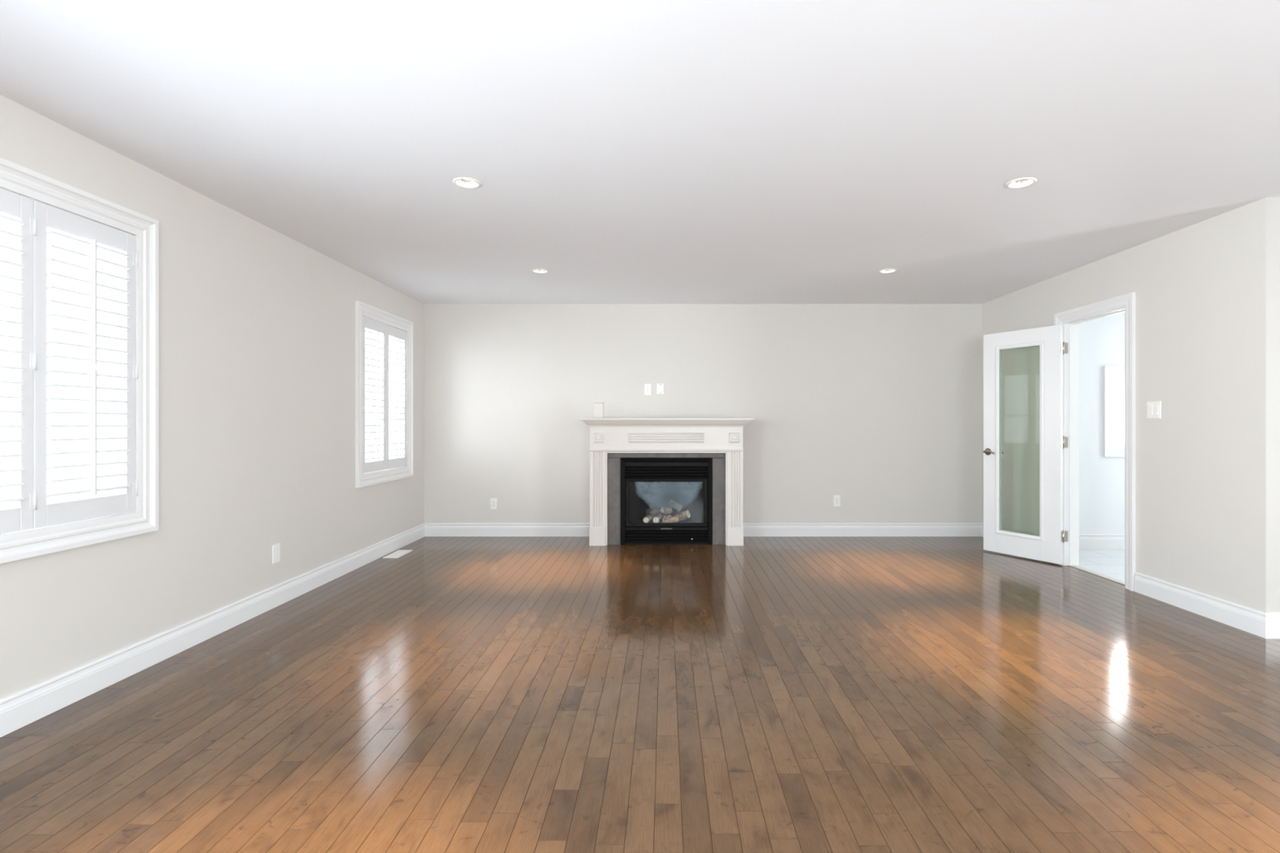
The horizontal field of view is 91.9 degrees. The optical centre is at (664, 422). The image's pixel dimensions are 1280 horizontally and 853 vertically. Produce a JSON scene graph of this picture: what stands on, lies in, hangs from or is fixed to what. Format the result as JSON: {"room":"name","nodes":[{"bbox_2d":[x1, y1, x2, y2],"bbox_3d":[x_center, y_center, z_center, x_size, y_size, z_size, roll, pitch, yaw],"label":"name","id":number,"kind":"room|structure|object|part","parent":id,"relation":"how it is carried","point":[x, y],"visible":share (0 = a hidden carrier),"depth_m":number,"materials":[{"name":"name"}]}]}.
{"room":"empty living room","nodes":[
{"label":"empty living room","id":0,"kind":"room"},
{"bbox_2d":[0,94,423,699],"bbox_3d":[-2.610,-0.030,2.160,0.160,2.440,8.920,0,0,0],"label":"wall","id":1,"kind":"structure","parent":0,"point":[257,324],"depth_m":3.50,"materials":[{"name":"paint"}]},
{"bbox_2d":[0,157,158,564],"bbox_3d":[-2.591,-0.235,2.000,0.177,1.530,2.120,0,0,0],"label":"window","id":2,"kind":"structure","parent":1,"relation":"in","point":[15,178],"depth_m":2.92,"materials":[{"name":"white wood"}]},
{"bbox_2d":[0,187,36,534],"bbox_3d":[-2.538,-0.235,2.242,0.082,1.318,0.480,0,0,3],"label":"window shutter","id":3,"kind":"object","parent":2,"relation":"attached to","point":[20,517],"visible":1,"depth_m":2.43,"materials":[{"name":"white wood"}]},
{"bbox_3d":[-2.539,-0.848,2.239,0.025,0.092,0.374,0,0,0],"label":"rail","id":4,"kind":"part","parent":3,"relation":"part of","materials":[{"name":"white wood"}]},
{"bbox_3d":[-2.539,0.378,2.239,0.025,0.092,0.374,0,0,0],"label":"rail","id":5,"kind":"part","parent":3,"relation":"part of","materials":[{"name":"white wood"}]},
{"bbox_3d":[-2.658,-0.235,2.000,0.045,1.360,1.950,0,0,0],"label":"sash","id":6,"kind":"part","parent":2,"relation":"part of","materials":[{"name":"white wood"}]},
{"bbox_2d":[32,200,137,528],"bbox_3d":[-2.538,-0.235,2.720,0.082,1.318,0.480,0,0,3],"label":"window shutter","id":7,"kind":"object","parent":2,"relation":"attached to","point":[47,216],"visible":1,"depth_m":2.69,"materials":[{"name":"white wood"}]},
{"bbox_3d":[-2.539,-0.848,2.717,0.025,0.092,0.374,0,0,0],"label":"rail","id":8,"kind":"part","parent":7,"relation":"part of","materials":[{"name":"white wood"}]},
{"bbox_3d":[-2.539,0.378,2.717,0.025,0.092,0.374,0,0,0],"label":"rail","id":9,"kind":"part","parent":7,"relation":"part of","materials":[{"name":"white wood"}]},
{"bbox_3d":[-2.502,-0.530,2.717,0.011,0.550,0.012,0,0,0],"label":"tilt rod","id":10,"kind":"part","parent":7,"relation":"part of","materials":[{"name":"white wood"}]},
{"bbox_3d":[-2.502,0.040,2.717,0.011,0.550,0.012,0,0,0],"label":"tilt rod","id":11,"kind":"part","parent":7,"relation":"part of","materials":[{"name":"white wood"}]},
{"bbox_2d":[272,542,279,564],"bbox_3d":[-2.526,0.848,4.025,0.008,0.120,0.074,0,0,0],"label":"outlet cover","id":12,"kind":"object","parent":1,"relation":"attached to","point":[276,548],"visible":1,"depth_m":4.02,"materials":[{"name":"white plastic"}]},
{"bbox_2d":[0,523,590,737],"bbox_3d":[-1.629,1.121,2.100,1.802,0.138,8.800,0,0,0],"label":"baseboard","id":13,"kind":"structure","parent":1,"relation":"attached to","point":[23,708],"depth_m":3.41,"materials":[{"name":"white wood"}]},
{"bbox_2d":[355,300,413,488],"bbox_3d":[-2.591,-0.235,5.610,0.177,1.530,1.100,0,0,0],"label":"window","id":14,"kind":"structure","parent":1,"relation":"in","point":[362,309],"depth_m":5.65,"materials":[{"name":"white wood"}]},
{"bbox_2d":[362,316,386,473],"bbox_3d":[-2.538,-0.235,5.385,0.083,1.318,0.447,0,0,3],"label":"window shutter","id":15,"kind":"object","parent":14,"relation":"attached to","point":[369,324],"visible":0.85,"depth_m":5.39,"materials":[{"name":"white wood"}]},
{"bbox_3d":[-2.539,-0.848,5.387,0.025,0.092,0.342,0,0,0],"label":"rail","id":16,"kind":"part","parent":15,"relation":"part of","materials":[{"name":"white wood"}]},
{"bbox_3d":[-2.539,0.378,5.387,0.025,0.092,0.342,0,0,0],"label":"rail","id":17,"kind":"part","parent":15,"relation":"part of","materials":[{"name":"white wood"}]},
{"bbox_3d":[-2.501,-0.519,5.387,0.011,0.550,0.012,0,0,0],"label":"tilt rod","id":18,"kind":"part","parent":15,"relation":"part of","materials":[{"name":"white wood"}]},
{"bbox_3d":[-2.501,0.051,5.387,0.011,0.550,0.012,0,0,0],"label":"tilt rod","id":19,"kind":"part","parent":15,"relation":"part of","materials":[{"name":"white wood"}]},
{"bbox_3d":[-2.658,-0.235,5.610,0.045,1.360,0.930,0,0,0],"label":"sash","id":20,"kind":"part","parent":14,"relation":"part of","materials":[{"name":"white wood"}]},
{"bbox_2d":[386,324,407,469],"bbox_3d":[-2.537,-0.235,5.836,0.083,1.318,0.448,0,0,3],"label":"window shutter","id":21,"kind":"object","parent":14,"relation":"attached to","point":[394,463],"visible":0.91,"depth_m":5.83,"materials":[{"name":"white wood"}]},
{"bbox_3d":[-2.539,-0.848,5.833,0.025,0.092,0.342,0,0,0],"label":"rail","id":22,"kind":"part","parent":21,"relation":"part of","materials":[{"name":"white wood"}]},
{"bbox_3d":[-2.539,0.378,5.833,0.025,0.092,0.342,0,0,0],"label":"rail","id":23,"kind":"part","parent":21,"relation":"part of","materials":[{"name":"white wood"}]},
{"bbox_3d":[-2.501,-0.519,5.833,0.011,0.550,0.012,0,0,0],"label":"tilt rod","id":24,"kind":"part","parent":21,"relation":"part of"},
{"bbox_3d":[-2.501,0.051,5.833,0.011,0.550,0.012,0,0,0],"label":"tilt rod","id":25,"kind":"part","parent":21,"relation":"part of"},
{"bbox_2d":[0,536,1279,852],"bbox_3d":[1.935,1.240,1.804,8.950,0.100,9.393,0,0,0],"label":"floor","id":26,"kind":"structure","parent":0,"point":[449,694],"depth_m":2.50,"materials":[{"name":"brown wood"}]},
{"bbox_2d":[382,550,413,558],"bbox_3d":[-2.420,1.186,5.615,0.135,0.009,0.330,0,0,0],"label":"floor vent","id":27,"kind":"object","parent":26,"relation":"in","point":[398,553],"visible":1,"depth_m":5.58,"materials":[{"name":"white plastic"}]},
{"bbox_2d":[578,417,754,546],"bbox_3d":[0.015,0.572,6.202,1.672,1.236,0.593,0,0,0],"label":"fireplace mantel","id":28,"kind":"object","parent":26,"relation":"on","point":[607,435],"visible":1,"depth_m":6.00,"materials":[{"name":"white wood"}]},
{"bbox_2d":[593,401,604,417],"bbox_3d":[-0.659,-0.128,6.170,0.097,0.163,0.064,0,0,0],"label":"box","id":29,"kind":"object","parent":28,"relation":"on","point":[598,406],"visible":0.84,"depth_m":6.14,"materials":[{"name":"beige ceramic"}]},
{"bbox_3d":[0.015,0.141,5.992,0.742,0.097,0.019,0,0,0],"label":"reeded panel","id":30,"kind":"part","parent":28,"relation":"part of","materials":[{"name":"white wood"}]},
{"bbox_2d":[607,453,725,544],"bbox_3d":[0.015,0.733,6.065,1.184,0.914,0.020,0,0,0],"label":"surround","id":31,"kind":"object","parent":28,"relation":"attached to","point":[613,459],"visible":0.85,"depth_m":6.06,"materials":[{"name":"grey tile"}]},
{"bbox_2d":[578,417,754,420],"bbox_3d":[0.015,-0.037,6.202,1.672,0.018,0.593,0,0,0],"label":"shelf","id":32,"kind":"object","parent":28,"relation":"attached to","point":[580,419],"depth_m":5.91,"materials":[{"name":"white wood"}]},
{"bbox_3d":[0.015,0.733,6.033,1.189,0.914,0.042,0,0,0],"label":"trim","id":33,"kind":"part","parent":28,"relation":"part of","materials":[{"name":"beige ceramic"}]},
{"bbox_3d":[0.015,0.006,6.211,1.636,0.067,0.574,0,0,0],"label":"crown moulding","id":34,"kind":"part","parent":28,"relation":"part of","materials":[{"name":"white wood"}]},
{"bbox_3d":[0.015,0.266,6.242,1.508,0.019,0.509,0,0,0],"label":"bead moulding","id":35,"kind":"part","parent":28,"relation":"part of","materials":[{"name":"white wood"}]},
{"bbox_2d":[620,457,712,545],"bbox_3d":[0.015,0.766,6.239,0.896,0.848,0.403,0,0,0],"label":"gas fireplace","id":36,"kind":"object","parent":26,"relation":"on","point":[646,483],"visible":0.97,"depth_m":6.06,"materials":[{"name":"black paint"}]},
{"bbox_2d":[643,514,653,522],"bbox_3d":[-0.167,0.951,6.185,0.070,0.078,0.178,0,0,12],"label":"log","id":37,"kind":"object","parent":36,"relation":"in","point":[648,517],"visible":0.93,"depth_m":6.11,"materials":[{"name":"beige wood"}]},
{"bbox_2d":[653,513,662,522],"bbox_3d":[-0.074,0.951,6.180,0.069,0.078,0.167,0,0,10],"label":"log","id":38,"kind":"object","parent":36,"relation":"in","point":[657,517],"visible":0.96,"depth_m":6.11,"materials":[{"name":"beige wood"}]},
{"bbox_2d":[646,508,659,514],"bbox_3d":[-0.120,0.883,6.170,0.130,0.058,0.059,0,0,-4],"label":"log","id":39,"kind":"object","parent":38,"relation":"on","point":[649,511],"visible":1,"depth_m":6.15,"materials":[{"name":"wood"}]},
{"bbox_2d":[660,506,671,513],"bbox_3d":[0.013,0.883,6.277,0.115,0.080,0.072,0,0,-36],"label":"log","id":40,"kind":"object","parent":36,"relation":"in","point":[663,509],"visible":1,"depth_m":6.25,"materials":[{"name":"beige wood"}]},
{"bbox_2d":[625,466,707,477],"bbox_3d":[0.015,0.479,6.061,0.810,0.106,0.032,0,0,0],"label":"grille","id":41,"kind":"object","parent":36,"relation":"attached to","point":[630,471],"depth_m":6.06,"materials":[{"name":"black metal"}]},
{"bbox_2d":[625,529,707,542],"bbox_3d":[0.015,1.105,6.061,0.810,0.111,0.032,0,0,0],"label":"grille","id":42,"kind":"object","parent":36,"relation":"attached to","point":[631,535],"depth_m":6.06,"materials":[{"name":"black metal"}]},
{"bbox_3d":[0.015,0.405,6.060,0.810,0.041,0.014,0,0,0],"label":"hood plate","id":43,"kind":"part","parent":36,"relation":"part of","materials":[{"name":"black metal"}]},
{"bbox_3d":[0.015,0.777,6.061,0.804,0.475,0.020,0,0,0],"label":"door frame","id":44,"kind":"part","parent":36,"relation":"part of","materials":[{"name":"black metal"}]},
{"bbox_3d":[0.015,1.105,6.058,0.810,0.170,0.018,0,0,0],"label":"access panel","id":45,"kind":"part","parent":36,"relation":"part of","materials":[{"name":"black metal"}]},
{"bbox_2d":[662,514,671,518],"bbox_3d":[0.025,0.951,6.190,0.076,0.069,0.071,0,0,-16],"label":"log","id":46,"kind":"object","parent":36,"relation":"in","point":[668,515],"visible":0.47,"depth_m":6.17,"materials":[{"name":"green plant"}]},
{"bbox_3d":[0.015,0.777,6.063,0.740,0.411,0.004,0,0,0],"label":"glass pane","id":47,"kind":"part","parent":36,"relation":"part of","materials":[{"name":"glass"}]},
{"bbox_2d":[662,515,679,522],"bbox_3d":[0.058,0.954,6.108,0.175,0.079,0.065,0,0,-10],"label":"log","id":48,"kind":"object","parent":36,"relation":"in","point":[674,518],"visible":1,"depth_m":6.08,"materials":[{"name":"beige wood"}]},
{"bbox_2d":[675,510,690,519],"bbox_3d":[0.181,0.925,6.206,0.146,0.114,0.089,0,0,33],"label":"log","id":49,"kind":"object","parent":36,"relation":"in","point":[685,514],"visible":0.88,"depth_m":6.17,"materials":[{"name":"beige wood"}]},
{"bbox_2d":[668,499,682,511],"bbox_3d":[0.106,0.828,6.212,0.144,0.112,0.065,0,0,17],"label":"log","id":50,"kind":"object","parent":49,"relation":"on","point":[677,506],"visible":1,"depth_m":6.19,"materials":[{"name":"beige wood"}]},
{"bbox_2d":[0,0,1279,303],"bbox_3d":[1.915,-1.380,2.100,9.210,0.260,9.040,0,0,0],"label":"ceiling","id":51,"kind":"structure","parent":0,"point":[624,151],"depth_m":2.62,"materials":[{"name":"paint"}]},
{"bbox_2d":[452,177,481,188],"bbox_3d":[-1.030,-1.277,3.220,0.143,0.066,0.143,0,0,0],"label":"recessed light","id":52,"kind":"object","parent":51,"relation":"in","point":[463,182],"visible":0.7,"depth_m":3.25,"materials":[{"name":"white plastic"}]},
{"bbox_2d":[531,268,549,273],"bbox_3d":[-1.024,-1.277,5.080,0.143,0.066,0.143,0,0,0],"label":"recessed light","id":53,"kind":"object","parent":51,"relation":"in","point":[535,270],"visible":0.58,"depth_m":5.12,"materials":[{"name":"white plastic"}]},
{"bbox_2d":[878,268,897,273],"bbox_3d":[1.830,-1.277,5.080,0.143,0.066,0.143,0,0,0],"label":"recessed light","id":54,"kind":"object","parent":51,"relation":"in","point":[886,270],"visible":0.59,"depth_m":5.11,"materials":[{"name":"white plastic"}]},
{"bbox_2d":[1005,177,1036,188],"bbox_3d":[1.853,-1.277,3.220,0.143,0.066,0.143,0,0,0],"label":"recessed light","id":55,"kind":"object","parent":51,"relation":"in","point":[1026,181],"visible":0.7,"depth_m":3.25,"materials":[{"name":"white plastic"}]},
{"bbox_2d":[423,303,982,523],"bbox_3d":[0.460,-0.030,6.560,5.980,2.440,0.120,0,0,0],"label":"wall","id":56,"kind":"structure","parent":0,"point":[877,407],"depth_m":6.50,"materials":[{"name":"paint"}]},
{"bbox_2d":[490,497,497,509],"bbox_3d":[-1.798,0.848,6.496,0.071,0.116,0.009,0,0,0],"label":"wall outlet","id":57,"kind":"object","parent":56,"relation":"attached to","point":[493,500],"visible":1,"depth_m":6.49,"materials":[{"name":"white plastic"}]},
{"bbox_2d":[644,383,651,395],"bbox_3d":[-0.180,-0.352,6.496,0.071,0.116,0.009,0,0,0],"label":"wall outlet","id":58,"kind":"object","parent":56,"relation":"attached to","point":[647,387],"visible":1,"depth_m":6.49,"materials":[{"name":"white plastic"}]},
{"bbox_2d":[656,383,663,394],"bbox_3d":[-0.050,-0.359,6.496,0.075,0.110,0.008,0,0,0],"label":"blank plate","id":59,"kind":"object","parent":56,"relation":"attached to","point":[660,387],"visible":1,"depth_m":6.49,"materials":[{"name":"white plastic"}]},
{"bbox_2d":[833,495,839,506],"bbox_3d":[1.805,0.817,6.496,0.071,0.116,0.009,0,0,0],"label":"wall outlet","id":60,"kind":"object","parent":56,"relation":"attached to","point":[836,498],"visible":1,"depth_m":6.49,"materials":[{"name":"white plastic"}]},
{"bbox_2d":[742,523,983,537],"bbox_3d":[2.043,1.121,5.885,2.574,0.138,1.230,0,0,0],"label":"baseboard","id":61,"kind":"structure","parent":56,"relation":"attached to","point":[749,529],"depth_m":6.48,"materials":[{"name":"white wood"}]},
{"bbox_2d":[1079,312,1124,533],"bbox_3d":[4.660,-0.030,5.920,2.420,2.440,0.120,0,0,0],"label":"wall","id":62,"kind":"structure","parent":0,"point":[1101,340],"depth_m":5.86,"materials":[{"name":"paint"}]},
{"bbox_2d":[1079,533,1124,549],"bbox_3d":[4.600,1.121,5.852,2.300,0.138,0.016,0,0,0],"label":"baseboard","id":63,"kind":"structure","parent":62,"relation":"attached to","point":[1086,541],"depth_m":5.84,"materials":[{"name":"white wood"}]},
{"bbox_2d":[1102,365,1124,457],"bbox_3d":[4.650,-0.110,5.898,1.000,0.860,0.124,0,0,0],"label":"window","id":64,"kind":"structure","parent":62,"relation":"in","point":[1110,373],"depth_m":5.84,"materials":[{"name":"white wood"}]},
{"bbox_3d":[4.650,-0.110,5.942,0.830,0.690,0.035,0,0,0],"label":"sash","id":65,"kind":"part","parent":64,"relation":"part of","materials":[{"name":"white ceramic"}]},
{"bbox_2d":[982,197,1279,613],"bbox_3d":[3.390,-0.030,4.965,0.120,2.440,3.070,0,0,0],"label":"wall","id":66,"kind":"structure","parent":0,"point":[1207,291],"depth_m":3.90,"materials":[{"name":"paint"}]},
{"bbox_2d":[1053,292,1135,591],"bbox_3d":[3.390,0.133,4.820,0.164,2.115,0.880,0,0,0],"label":"doorway","id":67,"kind":"structure","parent":66,"relation":"in","point":[1070,320],"depth_m":5.13,"materials":[{"name":"white wood"}]},
{"bbox_2d":[982,324,1067,564],"bbox_3d":[3.143,0.180,5.455,0.160,1.996,0.723,0,0,-29],"label":"door","id":68,"kind":"structure","parent":67,"relation":"attached to","point":[1047,547],"depth_m":5.28,"materials":[{"name":"white wood"}]},
{"bbox_3d":[2.969,0.265,5.672,0.062,0.066,0.130,0,0,-29],"label":"lever handle","id":69,"kind":"part","parent":68,"relation":"part of","materials":[{"name":"silver metal"}]},
{"bbox_2d":[1071,564,1124,585],"bbox_3d":[3.405,1.187,4.820,0.056,0.006,0.690,0,0,0],"label":"threshold","id":70,"kind":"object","parent":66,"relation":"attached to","point":[1073,566],"depth_m":4.84,"materials":[{"name":"grey wood"}]},
{"bbox_2d":[1146,400,1160,418],"bbox_3d":[3.325,-0.089,4.212,0.010,0.117,0.117,0,0,0],"label":"light switch","id":71,"kind":"object","parent":66,"relation":"attached to","point":[1153,408],"visible":1,"depth_m":4.20,"materials":[{"name":"white plastic"}]},
{"bbox_3d":[4.925,-0.030,3.490,2.950,2.440,0.120,0,0,0],"label":"wall","id":72,"kind":"structure","parent":0,"visible":0},
{"bbox_2d":[1134,572,1279,638],"bbox_3d":[4.857,1.121,3.892,3.086,0.138,0.956,0,0,0],"label":"baseboard","id":73,"kind":"structure","parent":72,"relation":"attached to","point":[1260,624],"depth_m":3.75,"materials":[{"name":"white wood"}]}
]}

